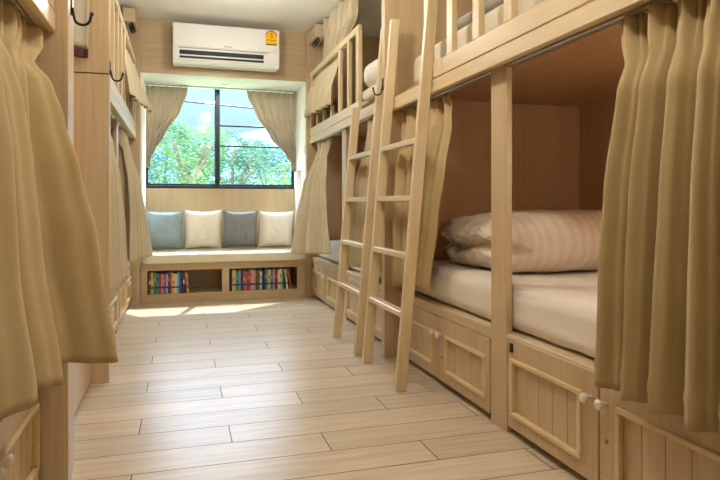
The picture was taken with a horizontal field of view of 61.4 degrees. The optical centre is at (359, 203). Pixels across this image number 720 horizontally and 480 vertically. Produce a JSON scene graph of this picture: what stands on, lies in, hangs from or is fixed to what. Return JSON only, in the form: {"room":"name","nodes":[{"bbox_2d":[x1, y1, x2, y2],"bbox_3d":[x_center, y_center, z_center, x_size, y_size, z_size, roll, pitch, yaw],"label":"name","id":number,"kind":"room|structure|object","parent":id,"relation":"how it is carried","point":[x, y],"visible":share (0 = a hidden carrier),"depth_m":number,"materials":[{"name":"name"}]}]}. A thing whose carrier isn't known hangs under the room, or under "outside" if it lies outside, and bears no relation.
{"room":"dormitory","nodes":[
{"label":"dormitory","id":0,"kind":"room"},
{"bbox_2d":[184,101,252,108],"bbox_3d":[-3.559,0.980,11.983,18.180,7.950,0.180,0,0,-17],"label":"cable","id":1,"kind":"object","parent":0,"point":[184,101],"visible":0.09,"depth_m":12.20,"materials":[{"name":"black metal"}]},
{"bbox_2d":[146,188,294,248],"bbox_3d":[-1.536,0.393,6.763,1.730,1.125,0.100,0,0,-17],"label":"wall panel","id":2,"kind":"object","parent":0,"point":[157,199],"depth_m":6.71,"materials":[{"name":"brown wood"}]},
{"bbox_2d":[146,89,293,188],"bbox_3d":[-1.536,-0.759,6.762,1.610,1.178,0.082,0,0,-17],"label":"window","id":3,"kind":"structure","parent":2,"relation":"in","point":[217,185],"depth_m":6.73,"materials":[{"name":"grey metal"}]},
{"bbox_2d":[140,19,304,81],"bbox_3d":[-1.365,-0.412,6.104,4.600,2.735,0.080,0,0,-17],"label":"wall","id":4,"kind":"structure","parent":0,"point":[156,37],"depth_m":5.99,"materials":[{"name":"brown wood"}]},
{"bbox_2d":[140,73,145,302],"bbox_3d":[-2.241,-0.156,6.204,0.060,2.222,0.769,0,0,-17],"label":"trim","id":5,"kind":"structure","parent":4,"relation":"attached to","point":[142,110],"depth_m":5.93,"materials":[{"name":"white paint"}]},
{"bbox_2d":[145,84,295,92],"bbox_3d":[-1.491,-1.260,6.609,1.604,0.012,0.030,0,0,-17],"label":"rail","id":6,"kind":"object","parent":4,"relation":"attached to","point":[145,84],"visible":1,"depth_m":6.58,"materials":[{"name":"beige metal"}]},
{"bbox_2d":[146,85,187,167],"bbox_3d":[-2.053,-0.816,6.442,0.425,0.869,0.072,0,0,-17],"label":"window curtain","id":7,"kind":"object","parent":6,"relation":"hanging from","point":[166,102],"visible":0.97,"depth_m":6.43,"materials":[{"name":"beige fabric"}]},
{"bbox_2d":[247,90,296,171],"bbox_3d":[-0.987,-0.806,6.759,0.555,0.889,0.078,0,0,-17],"label":"window curtain","id":8,"kind":"object","parent":6,"relation":"hanging from","point":[276,111],"visible":1,"depth_m":6.79,"materials":[{"name":"beige fabric"}]},
{"bbox_2d":[140,72,304,92],"bbox_3d":[-1.441,-1.369,6.442,1.730,0.203,0.768,0,0,-17],"label":"trim","id":9,"kind":"structure","parent":4,"relation":"attached to","point":[149,78],"depth_m":6.32,"materials":[{"name":"white paint"}]},
{"bbox_2d":[173,22,278,72],"bbox_3d":[-1.308,-1.521,5.938,1.003,0.378,0.266,0,0,-17],"label":"air conditioner","id":10,"kind":"object","parent":4,"relation":"attached to","point":[194,45],"visible":1,"depth_m":5.82,"materials":[{"name":"white plastic"}]},
{"bbox_2d":[179,49,263,58],"bbox_3d":[-1.319,-1.433,5.806,0.788,0.040,0.009,0,0,-17],"label":"air vent","id":11,"kind":"object","parent":10,"relation":"attached to","point":[194,53],"depth_m":5.80,"materials":[{"name":"grey plastic"}]},
{"bbox_2d":[294,84,304,222],"bbox_3d":[-0.626,-0.156,6.684,0.090,2.222,0.769,0,0,-17],"label":"trim","id":12,"kind":"structure","parent":4,"relation":"attached to","point":[299,175],"depth_m":6.66,"materials":[{"name":"white paint"}]},
{"bbox_2d":[118,0,381,36],"bbox_3d":[-0.243,-1.820,2.327,4.600,0.080,8.000,0,0,-17],"label":"ceiling","id":13,"kind":"structure","parent":0,"point":[302,16],"depth_m":5.63,"materials":[{"name":"white paint"}]},
{"bbox_2d":[71,296,587,479],"bbox_3d":[-0.231,0.985,2.289,4.600,0.060,7.920,0,0,-17],"label":"floor","id":14,"kind":"structure","parent":0,"point":[257,388],"depth_m":2.78,"materials":[{"name":"brown wood"}]},
{"bbox_2d":[0,0,123,479],"bbox_3d":[-1.639,-0.411,1.860,1.506,2.733,2.580,0,0,-17],"label":"bunk bed","id":15,"kind":"object","parent":14,"relation":"on","point":[37,442],"visible":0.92,"depth_m":2.07,"materials":[{"name":"brown wood"}]},
{"bbox_2d":[0,0,117,418],"bbox_3d":[-0.812,-0.046,1.530,0.325,1.052,0.988,0,0,-17],"label":"curtain","id":16,"kind":"object","parent":15,"relation":"hanging from","point":[55,311],"visible":1,"depth_m":1.72,"materials":[{"name":"fabric"}]},
{"bbox_2d":[74,0,88,57],"bbox_3d":[-1.488,-1.048,3.143,0.183,0.575,0.084,0,0,-17],"label":"hanging cloth","id":17,"kind":"object","parent":15,"relation":"hanging from","point":[81,7],"visible":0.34,"depth_m":3.14,"materials":[{"name":"fabric"}]},
{"bbox_2d":[110,0,139,332],"bbox_3d":[-2.421,-0.411,4.359,1.430,2.733,2.653,0,0,-17],"label":"bunk bed","id":18,"kind":"object","parent":14,"relation":"on","point":[125,29],"visible":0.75,"depth_m":4.91,"materials":[{"name":"brown wood"}]},
{"bbox_2d":[110,133,127,292],"bbox_3d":[-1.551,-0.058,3.739,0.188,1.118,0.805,0,0,-17],"label":"curtain","id":19,"kind":"object","parent":18,"relation":"hanging from","point":[118,262],"visible":0.55,"depth_m":3.66,"materials":[{"name":"fabric"}]},
{"bbox_2d":[118,127,152,260],"bbox_3d":[-1.915,-0.079,5.123,0.278,1.076,0.632,0,0,-17],"label":"curtain","id":20,"kind":"object","parent":18,"relation":"hanging from","point":[138,242],"visible":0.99,"depth_m":4.98,"materials":[{"name":"fabric"}]},
{"bbox_2d":[125,50,151,112],"bbox_3d":[-1.923,-1.301,5.026,0.346,0.938,1.004,0,0,-17],"label":"curtain","id":21,"kind":"object","parent":18,"relation":"hanging from","point":[137,92],"visible":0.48,"depth_m":4.91,"materials":[{"name":"fabric"}]},
{"bbox_2d":[141,260,305,302],"bbox_3d":[-1.429,0.767,6.378,1.619,0.375,0.695,0,0,-17],"label":"bookshelf","id":22,"kind":"object","parent":14,"relation":"on","point":[207,281],"visible":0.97,"depth_m":6.12,"materials":[{"name":"brown wood"}]},
{"bbox_2d":[149,271,150,293],"bbox_3d":[-2.063,0.771,5.961,0.023,0.210,0.163,0,0,-17],"label":"book","id":23,"kind":"object","parent":22,"relation":"in","point":[149,271],"visible":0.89,"depth_m":5.88,"materials":[{"name":"brown paper"}]},
{"bbox_2d":[151,271,153,293],"bbox_3d":[-2.040,0.768,5.962,0.023,0.216,0.163,0,0,-17],"label":"book","id":24,"kind":"object","parent":22,"relation":"in","point":[152,272],"visible":0.93,"depth_m":5.88,"materials":[{"name":"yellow paper"}]},
{"bbox_2d":[154,271,156,293],"bbox_3d":[-2.014,0.772,5.965,0.026,0.208,0.163,0,0,-17],"label":"book","id":25,"kind":"object","parent":22,"relation":"in","point":[155,272],"visible":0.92,"depth_m":5.89,"materials":[{"name":"green paper"}]},
{"bbox_2d":[156,273,158,293],"bbox_3d":[-1.994,0.778,5.977,0.022,0.196,0.163,0,0,-17],"label":"book","id":26,"kind":"object","parent":22,"relation":"in","point":[157,280],"visible":0.97,"depth_m":5.90,"materials":[{"name":"teal paper"}]},
{"bbox_2d":[159,272,160,293],"bbox_3d":[-1.975,0.779,5.987,0.018,0.194,0.163,0,0,-17],"label":"book","id":27,"kind":"object","parent":22,"relation":"in","point":[159,272],"visible":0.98,"depth_m":5.91,"materials":[{"name":"red paper"}]},
{"bbox_2d":[161,272,163,293],"bbox_3d":[-1.952,0.779,5.984,0.024,0.193,0.163,0,0,-17],"label":"book","id":28,"kind":"object","parent":22,"relation":"in","point":[161,272],"visible":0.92,"depth_m":5.91,"materials":[{"name":"red paper"}]},
{"bbox_2d":[163,273,165,293],"bbox_3d":[-1.933,0.780,5.999,0.023,0.192,0.163,0,0,-17],"label":"book","id":29,"kind":"object","parent":22,"relation":"in","point":[164,274],"visible":0.99,"depth_m":5.92,"materials":[{"name":"purple paper"}]},
{"bbox_2d":[166,272,167,293],"bbox_3d":[-1.911,0.778,6.006,0.021,0.195,0.163,0,0,-17],"label":"book","id":30,"kind":"object","parent":22,"relation":"in","point":[166,272],"visible":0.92,"depth_m":5.93,"materials":[{"name":"purple paper"}]},
{"bbox_2d":[168,270,170,292],"bbox_3d":[-1.891,0.767,6.009,0.020,0.217,0.163,0,0,-17],"label":"book","id":31,"kind":"object","parent":22,"relation":"in","point":[168,270],"visible":0.9,"depth_m":5.93,"materials":[{"name":"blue paper"}]},
{"bbox_2d":[170,270,172,292],"bbox_3d":[-1.872,0.768,6.018,0.020,0.216,0.163,0,0,-17],"label":"book","id":32,"kind":"object","parent":22,"relation":"in","point":[171,271],"visible":0.88,"depth_m":5.94,"materials":[{"name":"orange paper"}]},
{"bbox_2d":[172,272,174,292],"bbox_3d":[-1.848,0.777,6.015,0.024,0.197,0.163,0,0,-17],"label":"book","id":33,"kind":"object","parent":22,"relation":"in","point":[173,273],"visible":0.96,"depth_m":5.94,"materials":[{"name":"beige paper"}]},
{"bbox_2d":[175,272,176,292],"bbox_3d":[-1.828,0.781,6.027,0.019,0.190,0.163,0,0,-17],"label":"book","id":34,"kind":"object","parent":22,"relation":"in","point":[175,272],"visible":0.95,"depth_m":5.95,"materials":[{"name":"beige paper"}]},
{"bbox_2d":[177,270,178,292],"bbox_3d":[-1.809,0.772,6.029,0.018,0.208,0.163,0,0,-17],"label":"book","id":35,"kind":"object","parent":22,"relation":"in","point":[177,270],"visible":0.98,"depth_m":5.95,"materials":[{"name":"blue paper"}]},
{"bbox_2d":[179,271,181,292],"bbox_3d":[-1.789,0.775,6.037,0.023,0.202,0.163,0,0,-17],"label":"book","id":36,"kind":"object","parent":22,"relation":"in","point":[180,272],"visible":1,"depth_m":5.96,"materials":[{"name":"blue paper"}]},
{"bbox_2d":[182,270,185,292],"bbox_3d":[-1.756,0.770,6.039,0.035,0.211,0.163,0,0,-17],"label":"book","id":37,"kind":"object","parent":22,"relation":"in","point":[183,273],"visible":0.98,"depth_m":5.96,"materials":[{"name":"red paper"}]},
{"bbox_2d":[185,271,188,292],"bbox_3d":[-1.726,0.775,6.048,0.042,0.201,0.163,0,0,-17],"label":"book","id":38,"kind":"object","parent":22,"relation":"in","point":[186,274],"visible":1,"depth_m":5.97,"materials":[{"name":"brown paper"}]},
{"bbox_2d":[142,247,305,263],"bbox_3d":[-1.416,0.532,6.355,1.602,0.093,0.734,0,0,-17],"label":"seat cushion","id":39,"kind":"object","parent":22,"relation":"on","point":[160,256],"visible":0.81,"depth_m":6.08,"materials":[{"name":"beige fabric"}]},
{"bbox_2d":[146,210,183,248],"bbox_3d":[-2.040,0.272,6.339,0.384,0.418,0.237,0,0,-17],"label":"cushion","id":40,"kind":"object","parent":39,"relation":"on","point":[165,228],"visible":0.91,"depth_m":6.27,"materials":[{"name":"blue fabric"}]},
{"bbox_2d":[185,210,221,248],"bbox_3d":[-1.669,0.270,6.450,0.383,0.420,0.227,0,0,-17],"label":"cushion","id":41,"kind":"object","parent":39,"relation":"on","point":[202,228],"visible":1,"depth_m":6.38,"materials":[{"name":"beige fabric"}]},
{"bbox_2d":[222,210,257,247],"bbox_3d":[-1.298,0.270,6.562,0.384,0.424,0.227,0,0,-17],"label":"cushion","id":42,"kind":"object","parent":39,"relation":"on","point":[239,227],"visible":1,"depth_m":6.49,"materials":[{"name":"grey fabric"}]},
{"bbox_2d":[258,211,293,246],"bbox_3d":[-0.926,0.276,6.673,0.384,0.409,0.229,0,0,-17],"label":"cushion","id":43,"kind":"object","parent":39,"relation":"on","point":[275,227],"visible":1,"depth_m":6.60,"materials":[{"name":"beige fabric"}]},
{"bbox_2d":[229,269,231,290],"bbox_3d":[-1.321,0.769,6.173,0.024,0.213,0.163,0,0,-17],"label":"book","id":44,"kind":"object","parent":22,"relation":"in","point":[230,270],"visible":0.91,"depth_m":6.10,"materials":[{"name":"black paper"}]},
{"bbox_2d":[232,269,233,290],"bbox_3d":[-1.302,0.772,6.185,0.018,0.208,0.163,0,0,-17],"label":"book","id":45,"kind":"object","parent":22,"relation":"in","point":[232,269],"visible":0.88,"depth_m":6.11,"materials":[{"name":"beige paper"}]},
{"bbox_2d":[233,268,235,290],"bbox_3d":[-1.283,0.770,6.191,0.020,0.211,0.163,0,0,-17],"label":"book","id":46,"kind":"object","parent":22,"relation":"in","point":[234,269],"visible":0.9,"depth_m":6.11,"materials":[{"name":"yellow paper"}]},
{"bbox_2d":[236,270,238,290],"bbox_3d":[-1.261,0.776,6.196,0.023,0.200,0.163,0,0,-17],"label":"book","id":47,"kind":"object","parent":22,"relation":"in","point":[237,271],"visible":0.9,"depth_m":6.12,"materials":[{"name":"teal paper"}]},
{"bbox_2d":[237,269,240,290],"bbox_3d":[-1.238,0.773,6.198,0.020,0.205,0.163,0,0,-17],"label":"book","id":48,"kind":"object","parent":22,"relation":"in","point":[239,270],"visible":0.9,"depth_m":6.12,"materials":[{"name":"blue paper"}]},
{"bbox_2d":[239,268,242,290],"bbox_3d":[-1.217,0.771,6.205,0.025,0.209,0.163,0,0,-17],"label":"book","id":49,"kind":"object","parent":22,"relation":"in","point":[241,269],"visible":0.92,"depth_m":6.13,"materials":[{"name":"red paper"}]},
{"bbox_2d":[242,268,244,290],"bbox_3d":[-1.196,0.770,6.213,0.020,0.212,0.163,0,0,-17],"label":"book","id":50,"kind":"object","parent":22,"relation":"in","point":[242,268],"visible":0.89,"depth_m":6.14,"materials":[{"name":"purple paper"}]},
{"bbox_2d":[245,270,246,289],"bbox_3d":[-1.177,0.779,6.216,0.019,0.194,0.163,0,0,-17],"label":"book","id":51,"kind":"object","parent":22,"relation":"in","point":[245,270],"visible":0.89,"depth_m":6.14,"materials":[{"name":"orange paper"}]},
{"bbox_2d":[245,268,248,289],"bbox_3d":[-1.158,0.773,6.227,0.024,0.206,0.163,0,0,-17],"label":"book","id":52,"kind":"object","parent":22,"relation":"in","point":[247,269],"visible":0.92,"depth_m":6.15,"materials":[{"name":"red paper"}]},
{"bbox_2d":[248,268,251,289],"bbox_3d":[-1.134,0.768,6.232,0.022,0.216,0.163,0,0,-17],"label":"book","id":53,"kind":"object","parent":22,"relation":"in","point":[250,269],"visible":0.88,"depth_m":6.16,"materials":[{"name":"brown paper"}]},
{"bbox_2d":[251,268,253,289],"bbox_3d":[-1.114,0.771,6.244,0.024,0.209,0.163,0,0,-17],"label":"book","id":54,"kind":"object","parent":22,"relation":"in","point":[251,268],"visible":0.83,"depth_m":6.17,"materials":[{"name":"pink paper"}]},
{"bbox_2d":[254,269,255,289],"bbox_3d":[-1.092,0.776,6.242,0.019,0.199,0.163,0,0,-17],"label":"book","id":55,"kind":"object","parent":22,"relation":"in","point":[254,269],"visible":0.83,"depth_m":6.17,"materials":[{"name":"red paper"}]},
{"bbox_2d":[256,270,257,289],"bbox_3d":[-1.073,0.780,6.250,0.023,0.191,0.163,0,0,-17],"label":"book","id":56,"kind":"object","parent":22,"relation":"in","point":[256,270],"visible":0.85,"depth_m":6.17,"materials":[{"name":"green paper"}]},
{"bbox_2d":[256,268,259,289],"bbox_3d":[-1.052,0.772,6.252,0.018,0.208,0.163,0,0,-17],"label":"book","id":57,"kind":"object","parent":22,"relation":"in","point":[257,269],"visible":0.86,"depth_m":6.18,"materials":[{"name":"green paper"}]},
{"bbox_2d":[260,270,261,289],"bbox_3d":[-1.034,0.780,6.266,0.021,0.192,0.163,0,0,-17],"label":"book","id":58,"kind":"object","parent":22,"relation":"in","point":[260,270],"visible":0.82,"depth_m":6.19,"materials":[{"name":"beige paper"}]},
{"bbox_2d":[261,270,264,289],"bbox_3d":[-1.009,0.781,6.263,0.024,0.188,0.163,0,0,-17],"label":"book","id":59,"kind":"object","parent":22,"relation":"in","point":[263,271],"visible":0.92,"depth_m":6.19,"materials":[{"name":"blue paper"}]},
{"bbox_2d":[263,268,266,289],"bbox_3d":[-0.989,0.768,6.272,0.021,0.215,0.163,0,0,-17],"label":"book","id":60,"kind":"object","parent":22,"relation":"in","point":[264,269],"visible":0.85,"depth_m":6.20,"materials":[{"name":"blue paper"}]},
{"bbox_2d":[266,269,267,288],"bbox_3d":[-0.971,0.776,6.286,0.021,0.200,0.163,0,0,-17],"label":"book","id":61,"kind":"object","parent":22,"relation":"in","point":[267,269],"visible":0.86,"depth_m":6.21,"materials":[{"name":"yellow paper"}]},
{"bbox_2d":[268,268,270,288],"bbox_3d":[-0.949,0.775,6.285,0.019,0.201,0.163,0,0,-17],"label":"book","id":62,"kind":"object","parent":22,"relation":"in","point":[269,270],"visible":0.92,"depth_m":6.22,"materials":[{"name":"beige paper"}]},
{"bbox_2d":[270,269,272,288],"bbox_3d":[-0.929,0.778,6.297,0.026,0.196,0.163,0,0,-17],"label":"book","id":63,"kind":"object","parent":22,"relation":"in","point":[271,272],"visible":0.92,"depth_m":6.22,"materials":[{"name":"teal paper"}]},
{"bbox_2d":[271,267,274,288],"bbox_3d":[-0.906,0.768,6.303,0.023,0.215,0.163,0,0,-17],"label":"book","id":64,"kind":"object","parent":22,"relation":"in","point":[272,268],"visible":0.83,"depth_m":6.23,"materials":[{"name":"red paper"}]},
{"bbox_2d":[275,268,277,288],"bbox_3d":[-0.883,0.774,6.309,0.024,0.204,0.163,0,0,-17],"label":"book","id":65,"kind":"object","parent":22,"relation":"in","point":[276,270],"visible":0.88,"depth_m":6.23,"materials":[{"name":"red paper"}]},
{"bbox_2d":[277,270,279,288],"bbox_3d":[-0.859,0.780,6.310,0.022,0.191,0.163,0,0,-17],"label":"book","id":66,"kind":"object","parent":22,"relation":"in","point":[278,273],"visible":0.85,"depth_m":6.24,"materials":[{"name":"beige paper"}]},
{"bbox_2d":[277,267,281,288],"bbox_3d":[-0.838,0.770,6.314,0.021,0.212,0.163,0,0,-17],"label":"book","id":67,"kind":"object","parent":22,"relation":"in","point":[278,268],"visible":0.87,"depth_m":6.24,"materials":[{"name":"beige paper"}]},
{"bbox_2d":[282,268,283,288],"bbox_3d":[-0.819,0.773,6.322,0.019,0.206,0.163,0,0,-17],"label":"book","id":68,"kind":"object","parent":22,"relation":"in","point":[282,268],"visible":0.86,"depth_m":6.25,"materials":[{"name":"green paper"}]},
{"bbox_2d":[283,267,287,288],"bbox_3d":[-0.783,0.773,6.328,0.044,0.206,0.163,0,0,-17],"label":"book","id":69,"kind":"object","parent":22,"relation":"in","point":[285,272],"visible":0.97,"depth_m":6.25,"materials":[{"name":"beige paper"}]},
{"bbox_2d":[285,268,291,288],"bbox_3d":[-0.751,0.774,6.337,0.058,0.203,0.163,0,0,-17],"label":"book","id":70,"kind":"object","parent":22,"relation":"in","point":[287,271],"visible":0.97,"depth_m":6.27,"materials":[{"name":"orange paper"}]},
{"bbox_2d":[305,24,381,339],"bbox_3d":[0.472,-0.411,5.266,1.407,2.733,2.563,0,0,-17],"label":"bunk bed","id":71,"kind":"object","parent":14,"relation":"on","point":[349,85],"visible":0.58,"depth_m":6.01,"materials":[{"name":"brown wood"}]},
{"bbox_2d":[291,137,332,254],"bbox_3d":[-0.352,-0.066,5.643,0.343,1.103,0.842,0,0,-28],"label":"curtain","id":72,"kind":"object","parent":71,"relation":"hanging from","point":[311,232],"visible":1,"depth_m":5.64,"materials":[{"name":"fabric"}]},
{"bbox_2d":[325,98,337,115],"bbox_3d":[-0.251,-0.853,5.516,0.038,0.146,0.486,0,0,-17],"label":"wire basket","id":73,"kind":"object","parent":71,"relation":"attached to","point":[335,102],"visible":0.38,"depth_m":5.43,"materials":[{"name":"black metal"}]},
{"bbox_2d":[304,0,359,118],"bbox_3d":[-0.267,-1.311,5.512,0.286,0.918,1.263,0,0,-17],"label":"curtain","id":74,"kind":"object","parent":71,"relation":"hanging from","point":[343,18],"visible":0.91,"depth_m":5.39,"materials":[{"name":"fabric"}]},
{"bbox_2d":[319,240,381,278],"bbox_3d":[0.503,0.452,5.238,1.265,0.179,2.450,0,0,-17],"label":"mattress","id":75,"kind":"object","parent":71,"relation":"on","point":[335,244],"visible":0.07,"depth_m":5.54,"materials":[{"name":"white fabric"}]},
{"bbox_2d":[347,117,381,271],"bbox_3d":[0.043,-0.080,4.351,0.144,1.075,0.606,0,0,-19],"label":"curtain","id":76,"kind":"object","parent":71,"relation":"hanging from","point":[361,180],"visible":0.36,"depth_m":4.34,"materials":[{"name":"fabric"}]},
{"bbox_2d":[363,84,375,101],"bbox_3d":[0.305,-0.806,4.278,0.431,0.087,0.637,0,0,-17],"label":"folded blanket","id":77,"kind":"object","parent":71,"relation":"on","point":[368,95],"visible":0.14,"depth_m":4.36,"materials":[{"name":"beige fabric"}]},
{"bbox_2d":[364,59,377,86],"bbox_3d":[0.286,-0.953,4.300,0.434,0.204,0.588,0,0,-17],"label":"pillow","id":78,"kind":"object","parent":77,"relation":"on","point":[370,72],"visible":0.23,"depth_m":4.29,"materials":[{"name":"white fabric"}]},
{"bbox_2d":[333,28,381,355],"bbox_3d":[-0.001,-0.085,4.105,0.240,2.080,0.580,0,0,-17],"label":"ladder","id":79,"kind":"object","parent":14,"relation":"on","point":[373,153],"visible":0.93,"depth_m":3.85,"materials":[{"name":"brown wood"}]},
{"bbox_2d":[362,0,437,391],"bbox_3d":[0.210,-0.085,3.395,0.240,2.080,0.610,0,0,-17],"label":"ladder","id":80,"kind":"object","parent":14,"relation":"on","point":[419,142],"visible":1,"depth_m":3.13,"materials":[{"name":"brown wood"}]},
{"bbox_2d":[372,0,719,479],"bbox_3d":[1.169,-0.411,2.741,1.508,2.733,2.670,0,0,-17],"label":"bunk bed","id":81,"kind":"object","parent":14,"relation":"on","point":[533,96],"visible":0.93,"depth_m":2.78,"materials":[{"name":"brown wood"}]},
{"bbox_2d":[392,93,451,290],"bbox_3d":[0.331,-0.038,3.402,0.164,1.070,0.760,0,0,-17],"label":"curtain","id":82,"kind":"object","parent":81,"relation":"hanging from","point":[440,109],"visible":0.7,"depth_m":3.26,"materials":[{"name":"fabric"}]},
{"bbox_2d":[414,0,542,83],"bbox_3d":[1.254,-0.810,2.729,1.255,0.186,2.414,0,0,-17],"label":"mattress","id":83,"kind":"object","parent":81,"relation":"on","point":[494,18],"visible":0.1,"depth_m":2.95,"materials":[{"name":"white fabric"}]},
{"bbox_2d":[457,0,503,30],"bbox_3d":[1.117,-0.934,2.507,0.840,0.064,1.674,0,0,-17],"label":"blanket","id":84,"kind":"object","parent":83,"relation":"on","point":[490,5],"visible":0.09,"depth_m":2.97,"materials":[{"name":"beige fabric"}]},
{"bbox_2d":[415,260,597,357],"bbox_3d":[1.242,0.441,2.746,1.269,0.200,2.455,0,0,-17],"label":"mattress","id":85,"kind":"object","parent":81,"relation":"on","point":[558,308],"visible":0.36,"depth_m":2.52,"materials":[{"name":"white fabric"}]},
{"bbox_2d":[441,209,601,272],"bbox_3d":[1.088,0.186,3.395,1.139,0.314,0.857,0,0,-17],"label":"pillow","id":86,"kind":"object","parent":85,"relation":"on","point":[543,240],"visible":0.56,"depth_m":2.98,"materials":[{"name":"beige fabric"}]},
{"bbox_2d":[594,0,719,444],"bbox_3d":[0.849,-0.008,1.641,0.230,1.129,0.551,0,0,-17],"label":"curtain","id":87,"kind":"object","parent":81,"relation":"hanging from","point":[658,320],"visible":1,"depth_m":1.58,"materials":[{"name":"fabric"}]},
{"bbox_3d":[-1.565,0.393,6.858,1.730,1.125,0.100,0,0,-17],"label":"wall","id":88,"kind":"structure","parent":0,"visible":0},
{"bbox_2d":[220,125,263,127],"bbox_3d":[-1.343,-0.882,6.903,0.482,0.019,0.020,0,0,-17],"label":"cable","id":89,"kind":"object","parent":88,"relation":"in","point":[220,125],"depth_m":6.89,"materials":[{"name":"grey metal"}]},
{"bbox_2d":[220,145,278,147],"bbox_3d":[-1.260,-0.653,6.928,0.655,0.020,0.020,0,0,-17],"label":"cable","id":90,"kind":"object","parent":88,"relation":"in","point":[245,146],"depth_m":6.92,"materials":[{"name":"grey metal"}]},
{"label":"outside","id":91,"kind":"structure","parent":0,"visible":0},
{"bbox_3d":[-8.998,5.105,100.534,280.000,0.300,182.130,0,0,-17],"label":"ground","id":92,"kind":"structure","parent":91,"visible":0},
{"bbox_2d":[148,153,169,183],"bbox_3d":[-6.890,1.530,17.002,2.969,6.862,2.839,0,0,44],"label":"tree","id":93,"kind":"object","parent":92,"relation":"on","point":[153,167],"visible":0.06,"depth_m":17.36,"materials":[{"name":"green plant"}]},
{"bbox_2d":[148,133,194,183],"bbox_3d":[-7.202,1.200,21.981,3.288,7.521,3.820,0,0,-17],"label":"tree","id":94,"kind":"object","parent":92,"relation":"on","point":[155,153],"visible":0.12,"depth_m":21.05,"materials":[{"name":"green plant"}]},
{"bbox_2d":[148,120,240,183],"bbox_3d":[-3.920,1.504,13.930,2.372,6.913,2.413,0,0,39],"label":"tree","id":95,"kind":"object","parent":92,"relation":"on","point":[199,173],"visible":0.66,"depth_m":13.85,"materials":[{"name":"green plant"}]},
{"bbox_2d":[183,130,271,183],"bbox_3d":[-3.853,1.386,18.095,2.717,7.150,2.920,0,0,2],"label":"tree","id":96,"kind":"object","parent":92,"relation":"on","point":[243,180],"visible":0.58,"depth_m":17.90,"materials":[{"name":"green plant"}]},
{"bbox_2d":[224,140,290,184],"bbox_3d":[-3.557,1.221,23.393,3.591,7.479,3.252,0,0,11],"label":"tree","id":97,"kind":"object","parent":92,"relation":"on","point":[273,153],"visible":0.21,"depth_m":23.19,"materials":[{"name":"green plant"}]},
{"bbox_2d":[259,160,290,184],"bbox_3d":[-1.436,1.914,14.836,2.628,6.096,2.668,0,0,-17],"label":"tree","id":98,"kind":"object","parent":92,"relation":"on","point":[285,180],"visible":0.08,"depth_m":14.66,"materials":[{"name":"green plant"}]},
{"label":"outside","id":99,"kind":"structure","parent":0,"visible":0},
{"bbox_2d":[148,128,290,184],"bbox_3d":[-13.050,-11.911,131.737,230.000,33.733,110.000,0,0,-17],"label":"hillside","id":100,"kind":"structure","parent":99,"point":[261,134],"depth_m":118.67,"materials":[{"name":"white"}]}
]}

